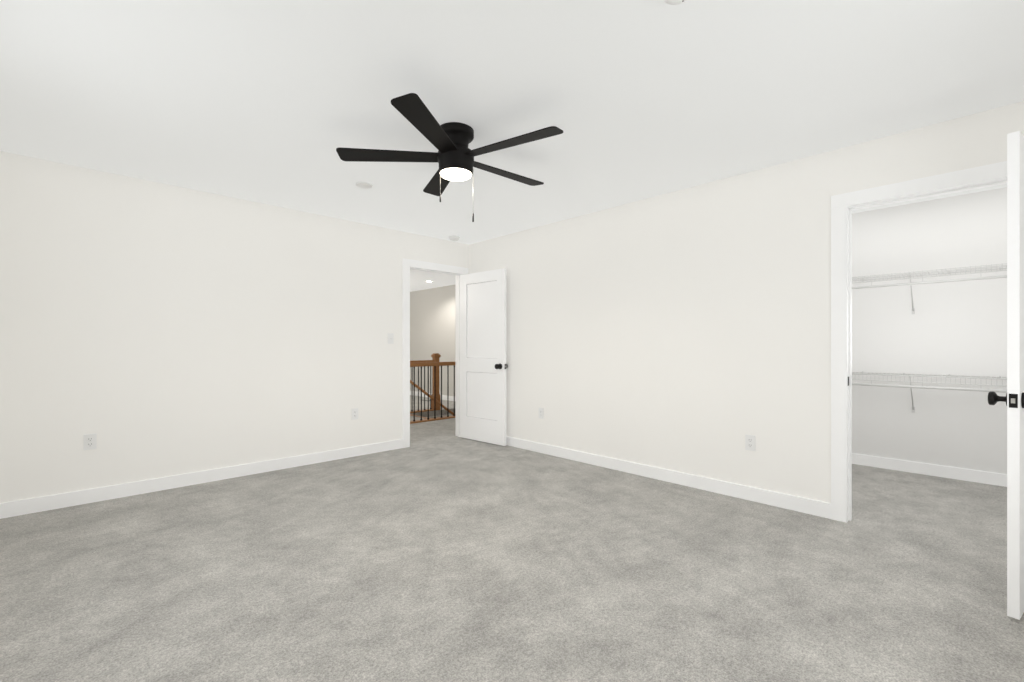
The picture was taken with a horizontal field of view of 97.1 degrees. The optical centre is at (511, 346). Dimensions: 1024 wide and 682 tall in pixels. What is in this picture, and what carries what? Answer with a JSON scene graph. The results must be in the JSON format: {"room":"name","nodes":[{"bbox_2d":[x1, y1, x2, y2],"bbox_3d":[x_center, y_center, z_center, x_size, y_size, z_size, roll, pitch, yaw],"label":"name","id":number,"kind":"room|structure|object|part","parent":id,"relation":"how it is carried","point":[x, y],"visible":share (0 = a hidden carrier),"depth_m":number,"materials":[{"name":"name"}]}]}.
{"room":"empty bedroom","nodes":[
{"label":"empty bedroom","id":0,"kind":"room"},
{"bbox_2d":[0,151,468,502],"bbox_3d":[-1.309,-0.080,5.108,6.440,2.440,0.120,0,0,-44],"label":"wall","id":1,"kind":"structure","parent":0,"point":[150,330],"depth_m":3.67,"materials":[{"name":"paint"}]},
{"bbox_2d":[83,433,96,449],"bbox_3d":[-3.083,0.695,3.303,0.070,0.115,0.007,0,0,-44],"label":"outlet","id":2,"kind":"object","parent":1,"relation":"attached to","point":[89,441],"visible":1,"depth_m":3.30,"materials":[{"name":"white plastic"}]},
{"bbox_2d":[0,439,402,518],"bbox_3d":[-2.350,1.090,4.008,3.115,0.100,0.014,0,0,-44],"label":"baseboard","id":3,"kind":"structure","parent":1,"relation":"attached to","point":[87,496],"depth_m":3.65,"materials":[{"name":"white paint"}]},
{"bbox_2d":[352,408,357,419],"bbox_3d":[-1.633,0.700,4.705,0.070,0.115,0.007,0,0,-44],"label":"outlet","id":4,"kind":"object","parent":1,"relation":"attached to","point":[354,413],"visible":1,"depth_m":4.70,"materials":[{"name":"white plastic"}]},
{"bbox_2d":[388,333,393,343],"bbox_3d":[-1.334,-0.090,4.984,0.070,0.115,0.021,0,0,-44],"label":"light switch","id":5,"kind":"object","parent":1,"relation":"attached to","point":[390,338],"visible":1,"depth_m":4.99,"materials":[{"name":"white plastic"}]},
{"bbox_2d":[402,258,467,447],"bbox_3d":[-0.942,0.072,5.462,0.930,2.135,0.160,0,0,-44],"label":"door frame","id":6,"kind":"structure","parent":1,"relation":"attached to","point":[408,265],"depth_m":5.14,"materials":[{"name":"white paint"}]},
{"bbox_2d":[460,268,507,445],"bbox_3d":[-0.357,0.118,5.401,0.771,2.020,0.161,0,0,42],"label":"bedroom door","id":7,"kind":"structure","parent":6,"relation":"attached to","point":[483,366],"depth_m":5.37,"materials":[{"name":"white paint"}]},
{"bbox_3d":[-0.109,0.225,5.178,0.105,0.066,0.161,0,0,42],"label":"knob","id":8,"kind":"part","parent":7,"relation":"part of","materials":[{"name":"black metal"}]},
{"bbox_2d":[410,285,454,395],"bbox_3d":[-1.025,0.820,9.360,0.120,4.240,5.600,0,0,-44],"label":"wall","id":9,"kind":"structure","parent":0,"point":[432,320],"depth_m":10.01,"materials":[{"name":"paint"}]},
{"bbox_2d":[410,391,453,400],"bbox_3d":[-1.799,1.090,10.065,0.014,0.100,3.230,0,0,-44],"label":"baseboard","id":10,"kind":"structure","parent":9,"relation":"attached to","point":[444,397],"depth_m":10.03,"materials":[{"name":"white paint"}]},
{"bbox_2d":[427,414,451,417],"bbox_3d":[-0.954,2.190,7.920,1.780,1.900,1.030,0,0,-44],"label":"wall","id":11,"kind":"structure","parent":0,"point":[440,416],"depth_m":8.17,"materials":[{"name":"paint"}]},
{"bbox_2d":[410,380,453,414],"bbox_3d":[-1.250,1.090,8.032,1.776,1.296,0.326,0,0,-44],"label":"handrail","id":12,"kind":"object","parent":11,"relation":"attached to","point":[430,396],"depth_m":7.69,"materials":[{"name":"brown wood"}]},
{"bbox_2d":[0,395,1023,681],"bbox_3d":[-1.344,1.190,5.144,6.440,0.100,11.220,0,0,-44],"label":"floor","id":13,"kind":"structure","parent":0,"point":[436,551],"depth_m":2.20,"materials":[{"name":"grey carpet"}]},
{"bbox_2d":[410,362,454,423],"bbox_3d":[-0.981,0.690,7.261,2.705,0.900,0.110,0,0,-44],"label":"railing","id":14,"kind":"object","parent":13,"relation":"on","point":[428,364],"visible":0.23,"depth_m":7.04,"materials":[{"name":"black metal"}]},
{"bbox_2d":[431,353,440,409],"bbox_3d":[-1.374,0.630,8.160,0.128,1.020,0.128,0,0,-44],"label":"newel post","id":15,"kind":"object","parent":13,"relation":"on","point":[435,357],"visible":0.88,"depth_m":8.13,"materials":[{"name":"brown wood"}]},
{"bbox_2d":[0,0,1023,291],"bbox_3d":[-1.344,-1.350,5.144,6.440,0.100,11.220,0,0,-44],"label":"ceiling","id":16,"kind":"structure","parent":0,"point":[272,102],"depth_m":2.28,"materials":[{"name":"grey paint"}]},
{"bbox_2d":[356,182,372,188],"bbox_3d":[-1.185,-1.295,3.627,0.132,0.010,0.132,0,0,-44],"label":"recessed light","id":17,"kind":"object","parent":16,"relation":"attached to","point":[365,185],"visible":0.98,"depth_m":3.62,"materials":[{"name":"white plastic"}]},
{"bbox_2d":[336,93,562,221],"bbox_3d":[-0.301,-1.026,2.743,1.299,0.548,1.336,0,0,-44],"label":"fan","id":18,"kind":"object","parent":16,"relation":"hanging from","point":[453,156],"visible":1,"depth_m":2.63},
{"bbox_2d":[449,236,459,240],"bbox_3d":[-0.682,-1.278,5.352,0.124,0.044,0.124,0,0,-44],"label":"smoke detector","id":19,"kind":"object","parent":16,"relation":"attached to","point":[454,238],"visible":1,"depth_m":5.32,"materials":[{"name":"white plastic"}]},
{"bbox_2d":[664,0,686,4],"bbox_3d":[0.598,-1.278,1.624,0.124,0.044,0.124,0,0,-44],"label":"smoke detector","id":20,"kind":"object","parent":16,"relation":"attached to","point":[673,2],"visible":1,"depth_m":1.66,"materials":[{"name":"white plastic"}]},
{"bbox_2d":[469,101,1023,502],"bbox_3d":[1.403,-0.080,3.821,0.110,2.440,5.500,0,0,-44],"label":"wall","id":21,"kind":"structure","parent":0,"point":[687,330],"depth_m":3.60,"materials":[{"name":"paint"}]},
{"bbox_2d":[539,408,543,418],"bbox_3d":[0.312,0.715,4.864,0.007,0.115,0.070,0,0,-44],"label":"outlet","id":22,"kind":"object","parent":21,"relation":"attached to","point":[541,413],"visible":1,"depth_m":4.85,"materials":[{"name":"white plastic"}]},
{"bbox_2d":[506,436,830,518],"bbox_3d":[0.779,1.090,4.372,0.020,0.100,3.840,0,0,-44],"label":"baseboard","id":23,"kind":"structure","parent":21,"relation":"attached to","point":[795,503],"depth_m":3.67,"materials":[{"name":"white paint"}]},
{"bbox_2d":[745,434,755,450],"bbox_3d":[1.770,0.713,3.356,0.007,0.115,0.070,0,0,-44],"label":"outlet","id":24,"kind":"object","parent":21,"relation":"attached to","point":[750,442],"visible":1,"depth_m":3.35,"materials":[{"name":"white plastic"}]},
{"bbox_2d":[831,161,1006,522],"bbox_3d":[2.513,0.072,2.672,0.150,2.135,1.015,0,0,-44],"label":"door frame","id":25,"kind":"structure","parent":21,"relation":"attached to","point":[844,206],"depth_m":2.94,"materials":[{"name":"white paint"}]},
{"bbox_2d":[988,131,1023,619],"bbox_3d":[2.418,0.118,2.107,0.821,2.020,0.161,0,0,-34],"label":"closet door","id":26,"kind":"structure","parent":21,"relation":"in","point":[1013,398],"depth_m":1.88,"materials":[{"name":"white paint"}]},
{"bbox_3d":[2.122,0.225,1.905,0.105,0.066,0.161,0,0,-34],"label":"knob","id":27,"kind":"part","parent":26,"relation":"part of","materials":[{"name":"black metal"}]},
{"bbox_2d":[852,187,1006,473],"bbox_3d":[3.744,-0.080,4.067,0.120,2.440,2.600,0,0,-44],"label":"wall","id":28,"kind":"structure","parent":0,"point":[959,328],"depth_m":4.00,"materials":[{"name":"white paint"}]},
{"bbox_2d":[852,453,1006,486],"bbox_3d":[3.696,1.090,4.021,0.014,0.100,2.400,0,0,-44],"label":"baseboard","id":29,"kind":"structure","parent":28,"relation":"attached to","point":[990,478],"depth_m":3.98,"materials":[{"name":"white paint"}]},
{"bbox_2d":[852,371,1006,412],"bbox_3d":[3.591,0.416,3.920,0.304,0.357,2.383,0,0,-44],"label":"closet shelf","id":30,"kind":"object","parent":28,"relation":"attached to","point":[910,386],"visible":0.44,"depth_m":3.84,"materials":[{"name":"white metal"}]},
{"bbox_2d":[852,263,1006,313],"bbox_3d":[3.591,-0.473,3.920,0.304,0.357,2.383,0,0,-44],"label":"closet shelf","id":31,"kind":"object","parent":28,"relation":"attached to","point":[910,283],"visible":0.6,"depth_m":3.84,"materials":[{"name":"white metal"}]}
]}

